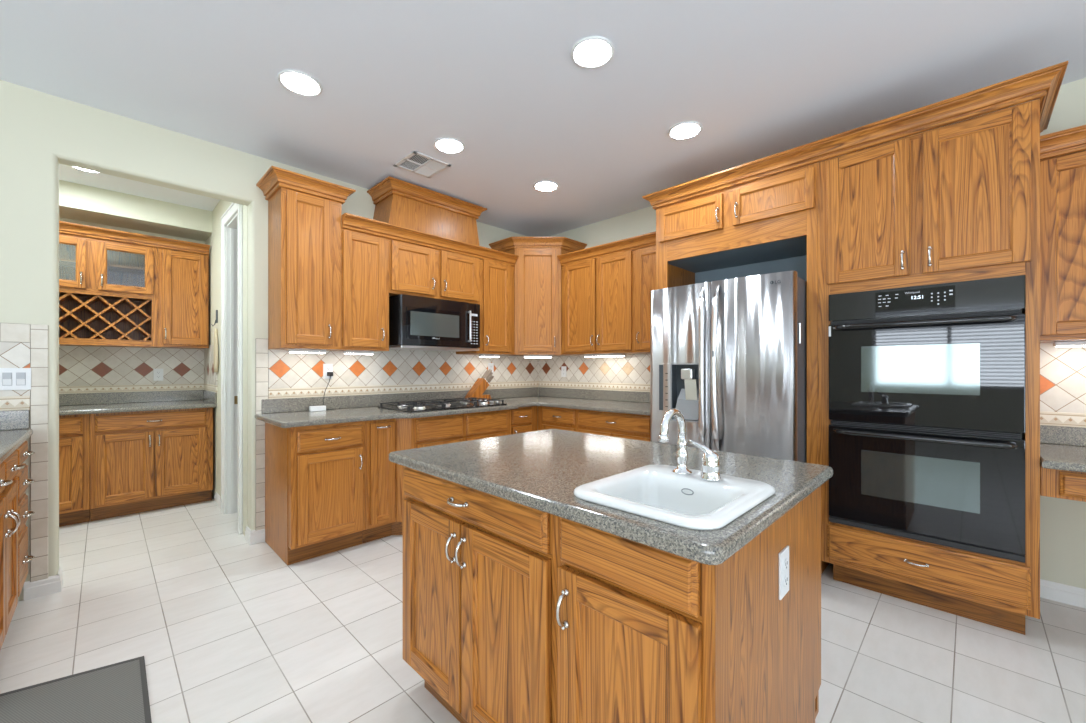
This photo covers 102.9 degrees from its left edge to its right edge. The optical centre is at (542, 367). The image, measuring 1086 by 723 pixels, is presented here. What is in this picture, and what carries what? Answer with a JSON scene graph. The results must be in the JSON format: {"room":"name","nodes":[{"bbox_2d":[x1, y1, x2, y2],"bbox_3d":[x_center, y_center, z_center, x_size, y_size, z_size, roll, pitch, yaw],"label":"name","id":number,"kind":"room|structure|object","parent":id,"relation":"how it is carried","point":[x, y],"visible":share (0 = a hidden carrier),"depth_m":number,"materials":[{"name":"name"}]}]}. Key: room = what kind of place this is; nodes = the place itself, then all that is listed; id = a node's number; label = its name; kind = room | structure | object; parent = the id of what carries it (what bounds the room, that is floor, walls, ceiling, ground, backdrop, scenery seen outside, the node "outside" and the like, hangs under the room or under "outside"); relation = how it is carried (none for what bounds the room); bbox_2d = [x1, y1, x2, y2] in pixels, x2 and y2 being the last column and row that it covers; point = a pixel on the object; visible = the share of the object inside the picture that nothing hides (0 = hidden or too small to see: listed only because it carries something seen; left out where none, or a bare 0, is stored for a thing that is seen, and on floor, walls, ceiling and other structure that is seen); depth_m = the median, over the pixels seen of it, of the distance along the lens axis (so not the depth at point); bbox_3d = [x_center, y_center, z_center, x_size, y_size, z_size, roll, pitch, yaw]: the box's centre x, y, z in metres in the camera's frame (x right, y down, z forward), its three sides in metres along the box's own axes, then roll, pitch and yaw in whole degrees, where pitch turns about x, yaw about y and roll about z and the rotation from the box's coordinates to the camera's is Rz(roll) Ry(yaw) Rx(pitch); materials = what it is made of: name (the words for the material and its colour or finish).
{"room":"kitchen","nodes":[
{"label":"kitchen","id":0,"kind":"room"},
{"bbox_2d":[59,218,204,403],"bbox_3d":[-3.843,-0.132,4.155,0.132,2.743,2.620,0,0,45],"label":"wall","id":1,"kind":"structure","parent":0,"point":[82,369],"depth_m":4.04,"materials":[{"name":"beige tile"}]},
{"bbox_2d":[59,233,157,347],"bbox_3d":[-3.894,-0.646,3.739,0.394,0.907,0.835,0,0,45],"label":"wine cabinet","id":2,"kind":"object","parent":1,"relation":"attached to","point":[108,290],"visible":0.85,"depth_m":3.79,"materials":[{"name":"brown wood"}]},
{"bbox_2d":[59,258,144,274],"bbox_3d":[-3.919,-0.889,3.763,0.285,0.018,0.791,0,0,45],"label":"shelf","id":3,"kind":"object","parent":2,"relation":"attached to","point":[68,264],"depth_m":3.83,"materials":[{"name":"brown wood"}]},
{"bbox_2d":[59,221,209,254],"bbox_3d":[-3.639,-1.136,3.747,0.073,0.082,1.205,0,0,45],"label":"crown molding","id":4,"kind":"structure","parent":2,"relation":"attached to","point":[64,227],"depth_m":3.78,"materials":[{"name":"brown wood"}]},
{"bbox_2d":[59,180,211,240],"bbox_3d":[-3.950,-1.401,3.671,0.420,0.203,1.780,0,0,45],"label":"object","id":5,"kind":"structure","parent":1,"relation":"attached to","point":[79,202],"depth_m":3.81,"materials":[{"name":"beige paint"}]},
{"bbox_2d":[153,369,162,380],"bbox_3d":[-3.718,0.065,4.186,0.009,0.117,0.072,0,0,45],"label":"electrical outlet","id":6,"kind":"object","parent":1,"relation":"attached to","point":[157,373],"visible":1,"depth_m":4.18,"materials":[{"name":"white plastic"}]},
{"bbox_2d":[204,200,247,535],"bbox_3d":[-2.771,-0.132,3.834,1.870,2.743,0.132,0,0,45],"label":"wall","id":7,"kind":"structure","parent":0,"point":[212,380],"depth_m":3.93,"materials":[{"name":"beige paint"}]},
{"bbox_2d":[156,248,208,348],"bbox_3d":[-3.471,-0.646,4.168,0.394,0.907,0.368,0,0,45],"label":"upper cabinet","id":8,"kind":"object","parent":7,"relation":"attached to","point":[183,277],"visible":1,"depth_m":4.05,"materials":[{"name":"brown wood"}]},
{"bbox_2d":[211,310,217,371],"bbox_3d":[-2.994,-0.245,3.943,0.193,0.570,0.048,0,0,45],"label":"towel","id":9,"kind":"object","parent":7,"relation":"hanging from","point":[216,320],"visible":1,"depth_m":3.92,"materials":[{"name":"beige fabric"}]},
{"bbox_2d":[215,492,220,509],"bbox_3d":[-2.892,1.192,3.868,0.370,0.095,0.014,0,0,45],"label":"baseboard","id":10,"kind":"structure","parent":7,"relation":"attached to","point":[217,496],"depth_m":3.89,"materials":[{"name":"white paint"}]},
{"bbox_2d":[221,202,242,533],"bbox_3d":[-2.466,-0.030,3.524,0.720,2.540,0.144,0,0,45],"label":"door","id":11,"kind":"structure","parent":7,"relation":"in","point":[232,231],"depth_m":3.68,"materials":[{"name":"white paint"}]},
{"bbox_2d":[245,526,264,544],"bbox_3d":[-2.069,1.192,3.112,0.144,0.095,0.094,0,0,45],"label":"baseboard","id":12,"kind":"structure","parent":7,"relation":"attached to","point":[252,537],"depth_m":3.06,"materials":[{"name":"white paint"}]},
{"bbox_2d":[0,80,537,600],"bbox_3d":[-2.802,-0.132,2.370,0.142,2.743,7.900,0,0,45],"label":"wall","id":13,"kind":"structure","parent":0,"point":[40,132],"depth_m":2.55,"materials":[{"name":"beige paint"}]},
{"bbox_2d":[0,368,30,389],"bbox_3d":[-2.786,0.058,2.281,0.012,0.116,0.116,0,0,45],"label":"light switch","id":14,"kind":"object","parent":13,"relation":"attached to","point":[10,378],"visible":1,"depth_m":2.28,"materials":[{"name":"white plastic"}]},
{"bbox_2d":[24,567,62,600],"bbox_3d":[-2.768,1.192,2.403,0.144,0.095,0.134,0,0,45],"label":"baseboard","id":15,"kind":"structure","parent":13,"relation":"attached to","point":[52,584],"depth_m":2.36,"materials":[{"name":"white paint"}]},
{"bbox_2d":[256,166,355,350],"bbox_3d":[-1.700,-0.719,3.116,0.402,1.167,0.536,0,0,45],"label":"upper cabinet","id":16,"kind":"object","parent":13,"relation":"attached to","point":[305,212],"visible":0.99,"depth_m":3.00,"materials":[{"name":"brown wood"}]},
{"bbox_2d":[288,349,325,353],"bbox_3d":[-1.698,-0.120,3.121,0.060,0.026,0.240,0,0,45],"label":"light","id":17,"kind":"object","parent":16,"relation":"attached to","point":[289,350],"visible":1,"depth_m":3.09,"materials":[{"name":"white plastic"}]},
{"bbox_2d":[323,364,332,378],"bbox_3d":[-1.686,0.025,3.398,0.009,0.117,0.072,0,0,45],"label":"electrical outlet","id":18,"kind":"object","parent":13,"relation":"attached to","point":[326,367],"visible":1,"depth_m":3.39,"materials":[{"name":"white plastic"}]},
{"bbox_2d":[329,228,388,351],"bbox_3d":[-1.440,-0.583,3.389,0.388,0.895,0.362,0,0,45],"label":"upper cabinet","id":19,"kind":"object","parent":13,"relation":"attached to","point":[365,257],"visible":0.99,"depth_m":3.28,"materials":[{"name":"brown wood"}]},
{"bbox_2d":[343,350,373,354],"bbox_3d":[-1.438,-0.120,3.384,0.060,0.026,0.220,0,0,45],"label":"light","id":20,"kind":"object","parent":19,"relation":"attached to","point":[346,351],"visible":0.99,"depth_m":3.36,"materials":[{"name":"white plastic"}]},
{"bbox_2d":[389,239,479,353],"bbox_3d":[-0.999,-0.583,3.837,0.388,0.895,0.893,0,0,45],"label":"upper cabinet","id":21,"kind":"object","parent":13,"relation":"attached to","point":[414,270],"visible":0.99,"depth_m":3.68,"materials":[{"name":"brown wood"}]},
{"bbox_2d":[367,176,486,245],"bbox_3d":[-0.997,-1.256,3.827,0.401,0.452,0.956,0,0,45],"label":"box","id":22,"kind":"object","parent":21,"relation":"on","point":[398,202],"visible":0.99,"depth_m":3.64,"materials":[{"name":"brown wood"}]},
{"bbox_2d":[342,213,518,265],"bbox_3d":[-0.857,-1.070,3.736,0.073,0.096,1.676,0,0,45],"label":"crown molding","id":23,"kind":"structure","parent":21,"relation":"attached to","point":[352,222],"depth_m":3.58,"materials":[{"name":"brown wood"}]},
{"bbox_2d":[389,294,479,351],"bbox_3d":[-0.974,-0.375,3.828,0.428,0.430,0.777,0,0,45],"label":"microwave","id":24,"kind":"object","parent":21,"relation":"attached to","point":[415,322],"visible":1,"depth_m":3.63,"materials":[{"name":"black metal"}]},
{"bbox_2d":[466,259,514,354],"bbox_3d":[-0.534,-0.583,4.308,0.388,0.895,0.430,0,0,45],"label":"upper cabinet","id":25,"kind":"object","parent":13,"relation":"attached to","point":[496,278],"visible":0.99,"depth_m":4.19,"materials":[{"name":"brown wood"}]},
{"bbox_2d":[479,354,499,356],"bbox_3d":[-0.532,-0.120,4.303,0.060,0.026,0.220,0,0,45],"label":"light","id":26,"kind":"object","parent":25,"relation":"attached to","point":[480,355],"visible":0.98,"depth_m":4.25,"materials":[{"name":"white plastic"}]},
{"bbox_2d":[488,363,493,373],"bbox_3d":[-0.547,0.005,4.553,0.009,0.117,0.072,0,0,45],"label":"electrical outlet","id":27,"kind":"object","parent":13,"relation":"attached to","point":[490,365],"visible":0.66,"depth_m":4.56,"materials":[{"name":"white plastic"}]},
{"bbox_2d":[489,237,586,355],"bbox_3d":[-0.053,-0.719,4.551,0.732,1.167,0.732,0,0,45],"label":"upper cabinet","id":28,"kind":"object","parent":13,"relation":"attached to","point":[537,272],"visible":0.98,"depth_m":4.34,"materials":[{"name":"brown wood"}]},
{"bbox_2d":[523,355,551,357],"bbox_3d":[-0.053,-0.120,4.504,0.300,0.026,0.060,0,0,0],"label":"light","id":29,"kind":"object","parent":28,"relation":"attached to","point":[524,356],"visible":1,"depth_m":4.47,"materials":[{"name":"white plastic"}]},
{"bbox_2d":[0,0,1085,236],"bbox_3d":[-0.962,-1.543,0.555,9.350,0.080,7.900,0,0,45],"label":"ceiling","id":30,"kind":"structure","parent":0,"point":[501,79],"depth_m":2.24,"materials":[{"name":"white paint"}]},
{"bbox_2d":[71,166,98,172],"bbox_3d":[-3.408,-1.498,3.224,0.208,0.008,0.208,0,0,45],"label":"recessed light","id":31,"kind":"object","parent":30,"relation":"in","point":[71,166],"visible":0.22,"depth_m":3.28,"materials":[{"name":"white"}]},
{"bbox_2d":[277,70,322,95],"bbox_3d":[-1.279,-1.498,2.284,0.208,0.008,0.208,0,0,45],"label":"recessed light","id":32,"kind":"object","parent":30,"relation":"in","point":[298,82],"visible":1,"depth_m":2.27,"materials":[{"name":"white plastic"}]},
{"bbox_2d":[393,151,450,177],"bbox_3d":[-0.892,-1.499,3.204,0.304,0.008,0.304,0,0,45],"label":"ceiling vent","id":33,"kind":"object","parent":30,"relation":"in","point":[415,162],"visible":1,"depth_m":3.20,"materials":[{"name":"white metal"}]},
{"bbox_2d":[434,137,464,153],"bbox_3d":[-0.631,-1.498,2.925,0.208,0.008,0.208,0,0,45],"label":"recessed light","id":34,"kind":"object","parent":30,"relation":"in","point":[448,145],"visible":1,"depth_m":2.91,"materials":[{"name":"white"}]},
{"bbox_2d":[533,181,558,191],"bbox_3d":[0.025,-1.498,3.575,0.208,0.008,0.208,0,0,45],"label":"recessed light","id":35,"kind":"object","parent":30,"relation":"in","point":[544,186],"visible":1,"depth_m":3.57,"materials":[{"name":"white"}]},
{"bbox_2d":[571,36,614,68],"bbox_3d":[0.236,-1.498,2.062,0.208,0.008,0.208,0,0,45],"label":"recessed light","id":36,"kind":"object","parent":30,"relation":"in","point":[590,52],"visible":1,"depth_m":2.05,"materials":[{"name":"white"}]},
{"bbox_2d":[668,121,702,139],"bbox_3d":[0.899,-1.498,2.740,0.208,0.008,0.208,0,0,45],"label":"recessed light","id":37,"kind":"object","parent":30,"relation":"in","point":[688,129],"visible":1,"depth_m":2.73,"materials":[{"name":"white"}]},
{"bbox_2d":[0,498,1085,722],"bbox_3d":[-0.962,1.265,0.555,9.350,0.050,7.900,0,0,45],"label":"floor","id":38,"kind":"structure","parent":0,"point":[225,630],"depth_m":1.99,"materials":[{"name":"beige tile"}]},
{"bbox_2d":[0,450,24,649],"bbox_3d":[-2.410,0.802,1.568,0.758,0.876,0.659,0,0,45],"label":"base cabinet","id":39,"kind":"object","parent":38,"relation":"on","point":[10,520],"visible":0.99,"depth_m":1.81,"materials":[{"name":"brown wood"}]},
{"bbox_2d":[0,410,32,463],"bbox_3d":[-2.563,0.293,1.680,1.189,0.138,0.672,0,0,45],"label":"countertop","id":40,"kind":"structure","parent":39,"relation":"on","point":[11,438],"depth_m":2.25,"materials":[{"name":"grey stone"}]},
{"bbox_2d":[12,441,34,596],"bbox_3d":[-2.820,0.802,1.972,0.388,0.876,0.658,0,0,45],"label":"base cabinet","id":41,"kind":"object","parent":38,"relation":"on","point":[21,476],"visible":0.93,"depth_m":2.16,"materials":[{"name":"brown wood"}]},
{"bbox_2d":[59,414,89,526],"bbox_3d":[-4.048,0.802,3.391,0.664,0.876,0.695,0,0,45],"label":"base cabinet","id":42,"kind":"object","parent":38,"relation":"on","point":[74,430],"visible":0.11,"depth_m":3.38,"materials":[{"name":"brown wood"}]},
{"bbox_2d":[0,656,151,722],"bbox_3d":[-1.502,1.235,1.343,1.209,0.008,0.438,0,0,45],"label":"floor mat","id":43,"kind":"object","parent":38,"relation":"on","point":[117,692],"visible":1,"depth_m":1.61,"materials":[{"name":"grey"}]},
{"bbox_2d":[90,408,212,520],"bbox_3d":[-3.526,0.802,3.921,0.664,0.876,0.788,0,0,45],"label":"base cabinet","id":44,"kind":"object","parent":38,"relation":"on","point":[141,461],"visible":0.97,"depth_m":3.69,"materials":[{"name":"brown wood"}]},
{"bbox_2d":[59,390,216,414],"bbox_3d":[-3.858,0.293,3.586,0.669,0.138,1.769,0,0,45],"label":"countertop","id":45,"kind":"structure","parent":44,"relation":"on","point":[78,403],"depth_m":3.90,"materials":[{"name":"grey stone"}]},
{"bbox_2d":[265,421,365,564],"bbox_3d":[-1.591,0.802,3.036,0.667,0.876,0.471,0,0,45],"label":"base cabinet","id":46,"kind":"object","parent":38,"relation":"on","point":[315,476],"visible":0.95,"depth_m":2.83,"materials":[{"name":"brown wood"}]},
{"bbox_2d":[362,419,395,543],"bbox_3d":[-1.349,0.802,3.282,0.667,0.876,0.217,0,0,45],"label":"base cabinet","id":47,"kind":"object","parent":38,"relation":"on","point":[380,434],"visible":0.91,"depth_m":3.08,"materials":[{"name":"brown wood"}]},
{"bbox_2d":[392,409,510,534],"bbox_3d":[-0.875,0.802,3.705,0.747,0.876,1.052,0,0,45],"label":"base cabinet","id":48,"kind":"object","parent":38,"relation":"on","point":[412,433],"visible":0.13,"depth_m":3.32,"materials":[{"name":"brown wood"}]},
{"bbox_2d":[255,387,649,427],"bbox_3d":[-0.370,0.293,3.397,1.901,0.138,2.821,0,0,45],"label":"countertop","id":49,"kind":"structure","parent":48,"relation":"on","point":[282,413],"depth_m":3.58,"materials":[{"name":"grey stone"}]},
{"bbox_2d":[309,372,332,411],"bbox_3d":[-1.687,0.178,3.316,0.072,0.294,0.202,0,0,26],"label":"charger","id":50,"kind":"object","parent":49,"relation":"on","point":[311,408],"visible":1,"depth_m":3.28,"materials":[{"name":"white plastic"}]},
{"bbox_2d":[378,397,506,411],"bbox_3d":[-0.835,0.303,3.689,0.540,0.044,0.930,0,0,45],"label":"gas cooktop","id":51,"kind":"object","parent":49,"relation":"in","point":[413,406],"visible":1,"depth_m":3.56,"materials":[{"name":"black metal"}]},
{"bbox_2d":[465,369,493,400],"bbox_3d":[-0.645,0.168,4.352,0.100,0.316,0.332,0,0,45],"label":"knife block","id":52,"kind":"object","parent":49,"relation":"on","point":[477,390],"visible":0.99,"depth_m":4.33,"materials":[{"name":"brown wood"}]},
{"bbox_2d":[511,406,537,433],"bbox_3d":[-0.389,0.802,4.255,0.667,0.876,0.408,0,0,45],"label":"base cabinet","id":53,"kind":"object","parent":38,"relation":"on","point":[523,419],"visible":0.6,"depth_m":4.05,"materials":[{"name":"brown wood"}]},
{"bbox_2d":[538,406,577,431],"bbox_3d":[0.321,0.802,4.226,0.502,0.876,0.667,0,0,45],"label":"base cabinet","id":54,"kind":"object","parent":38,"relation":"on","point":[548,417],"visible":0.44,"depth_m":4.00,"materials":[{"name":"brown wood"}]},
{"bbox_2d":[389,429,832,722],"bbox_3d":[0.177,0.783,1.557,1.295,0.914,0.954,0,0,45],"label":"kitchen island","id":55,"kind":"object","parent":38,"relation":"on","point":[526,599],"visible":1,"depth_m":1.13,"materials":[{"name":"brown wood"}]},
{"bbox_2d":[574,464,775,529],"bbox_3d":[0.346,0.417,1.134,0.386,0.216,0.444,0,0,45],"label":"bar sink","id":56,"kind":"object","parent":55,"relation":"in","point":[654,492],"visible":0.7,"depth_m":1.16,"materials":[{"name":"white ceramic"}]},
{"bbox_2d":[658,409,691,474],"bbox_3d":[0.377,0.212,1.244,0.056,0.193,0.150,0,0,45],"label":"faucet","id":57,"kind":"object","parent":56,"relation":"on","point":[681,453],"visible":1,"depth_m":1.26,"materials":[{"name":"silver metal"}]},
{"bbox_2d":[688,439,720,481],"bbox_3d":[0.455,0.256,1.216,0.087,0.106,0.054,0,0,45],"label":"handle","id":58,"kind":"object","parent":56,"relation":"on","point":[711,465],"visible":1,"depth_m":1.19,"materials":[{"name":"silver metal"}]},
{"bbox_2d":[779,545,788,599],"bbox_3d":[0.621,0.525,1.112,0.009,0.117,0.072,0,0,45],"label":"electrical outlet","id":59,"kind":"object","parent":55,"relation":"attached to","point":[784,554],"visible":1,"depth_m":1.10,"materials":[{"name":"white plastic"}]},
{"bbox_2d":[783,559,787,570],"bbox_3d":[0.623,0.504,1.111,0.003,0.029,0.033,0,0,45],"label":"socket","id":60,"kind":"object","parent":59,"relation":"attached to","point":[785,561],"depth_m":1.10,"materials":[{"name":"grey plastic"}]},
{"bbox_2d":[783,575,787,586],"bbox_3d":[0.623,0.546,1.111,0.003,0.029,0.033,0,0,45],"label":"socket","id":61,"kind":"object","parent":59,"relation":"attached to","point":[785,577],"depth_m":1.10,"materials":[{"name":"grey plastic"}]},
{"bbox_2d":[578,409,649,441],"bbox_3d":[0.782,0.802,3.772,0.784,0.876,0.667,0,0,45],"label":"base cabinet","id":62,"kind":"object","parent":38,"relation":"on","point":[621,425],"visible":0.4,"depth_m":3.55,"materials":[{"name":"brown wood"}]},
{"bbox_2d":[650,270,806,462],"bbox_3d":[1.321,0.345,2.979,0.918,1.790,0.843,0,0,45],"label":"refrigerator","id":63,"kind":"object","parent":38,"relation":"on","point":[730,355],"visible":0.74,"depth_m":2.63,"materials":[{"name":"grey metal"}]},
{"bbox_2d":[656,163,828,573],"bbox_3d":[1.434,0.017,3.115,1.060,2.446,0.688,0,0,45],"label":"surround","id":64,"kind":"object","parent":38,"relation":"on","point":[767,225],"visible":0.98,"depth_m":2.91,"materials":[{"name":"brown wood"}]},
{"bbox_2d":[818,99,1039,634],"bbox_3d":[2.118,0.017,2.441,0.858,2.446,0.688,0,0,45],"label":"tall cabinet","id":65,"kind":"object","parent":38,"relation":"on","point":[959,201],"visible":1,"depth_m":2.16,"materials":[{"name":"brown wood"}]},
{"bbox_2d":[642,61,1067,209],"bbox_3d":[1.735,-1.254,2.808,2.066,0.096,0.702,0,0,45],"label":"crown molding","id":66,"kind":"structure","parent":65,"relation":"attached to","point":[1044,84],"depth_m":2.27,"materials":[{"name":"brown wood"}]},
{"bbox_2d":[829,275,1025,562],"bbox_3d":[2.081,0.231,2.394,0.754,1.298,0.649,0,0,45],"label":"double wall oven","id":67,"kind":"object","parent":65,"relation":"in","point":[927,383],"visible":1,"depth_m":2.16,"materials":[{"name":"black glass"}]},
{"bbox_2d":[1040,464,1085,501],"bbox_3d":[2.892,0.842,1.685,1.300,0.797,0.658,0,0,45],"label":"desk unit","id":68,"kind":"object","parent":38,"relation":"on","point":[1070,485],"visible":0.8,"depth_m":1.89,"materials":[{"name":"brown wood"}]},
{"bbox_2d":[1040,425,1085,472],"bbox_3d":[2.899,0.376,1.682,1.314,0.133,0.671,0,0,45],"label":"countertop","id":69,"kind":"structure","parent":68,"relation":"on","point":[1063,456],"depth_m":2.18,"materials":[{"name":"grey stone"}]},
{"bbox_2d":[538,78,1085,588],"bbox_3d":[2.498,-0.132,2.626,7.330,2.743,0.132,0,0,45],"label":"wall","id":70,"kind":"structure","parent":0,"point":[1062,369],"depth_m":2.33,"materials":[{"name":"white tile"}]},
{"bbox_2d":[561,366,565,376],"bbox_3d":[0.229,0.040,4.769,0.072,0.117,0.009,0,0,45],"label":"electrical outlet","id":71,"kind":"object","parent":70,"relation":"attached to","point":[563,368],"visible":1,"depth_m":4.77,"materials":[{"name":"white plastic"}]},
{"bbox_2d":[561,250,648,354],"bbox_3d":[0.584,-0.583,4.164,0.860,0.895,0.388,0,0,45],"label":"upper cabinet","id":72,"kind":"object","parent":70,"relation":"attached to","point":[598,295],"visible":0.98,"depth_m":4.00,"materials":[{"name":"brown wood"}]},
{"bbox_2d":[584,354,625,356],"bbox_3d":[0.586,-0.120,4.155,0.450,0.026,0.060,0,0,45],"label":"light","id":73,"kind":"object","parent":72,"relation":"attached to","point":[587,355],"visible":1,"depth_m":4.11,"materials":[{"name":"white plastic"}]},
{"bbox_2d":[557,231,655,265],"bbox_3d":[0.603,-1.070,3.905,1.229,0.096,0.073,0,0,45],"label":"crown molding","id":74,"kind":"structure","parent":72,"relation":"attached to","point":[649,239],"depth_m":3.90,"materials":[{"name":"brown wood"}]},
{"bbox_2d":[635,246,655,352],"bbox_3d":[1.026,-0.583,3.729,0.379,0.895,0.388,0,0,45],"label":"upper cabinet","id":75,"kind":"object","parent":70,"relation":"attached to","point":[645,258],"visible":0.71,"depth_m":3.69,"materials":[{"name":"brown wood"}]},
{"bbox_2d":[1040,579,1085,607],"bbox_3d":[3.865,1.192,1.192,3.370,0.095,0.014,0,0,45],"label":"baseboard","id":76,"kind":"structure","parent":70,"relation":"attached to","point":[1076,596],"depth_m":2.29,"materials":[{"name":"white paint"}]},
{"bbox_2d":[1040,151,1085,342],"bbox_3d":[2.851,-0.583,1.929,0.900,0.895,0.388,0,0,45],"label":"upper cabinet","id":77,"kind":"object","parent":70,"relation":"attached to","point":[1062,178],"visible":0.7,"depth_m":2.08,"materials":[{"name":"brown wood"}]},
{"bbox_2d":[1040,125,1085,160],"bbox_3d":[2.872,-1.070,1.898,0.973,0.096,0.402,0,0,45],"label":"crown molding","id":78,"kind":"structure","parent":77,"relation":"on","point":[1072,140],"depth_m":2.06,"materials":[{"name":"brown wood"}]},
{"bbox_2d":[1053,341,1085,346],"bbox_3d":[2.772,-0.120,2.056,0.450,0.026,0.060,0,0,45],"label":"light","id":79,"kind":"object","parent":77,"relation":"attached to","point":[1065,343],"visible":1,"depth_m":2.16,"materials":[{"name":"white plastic"}]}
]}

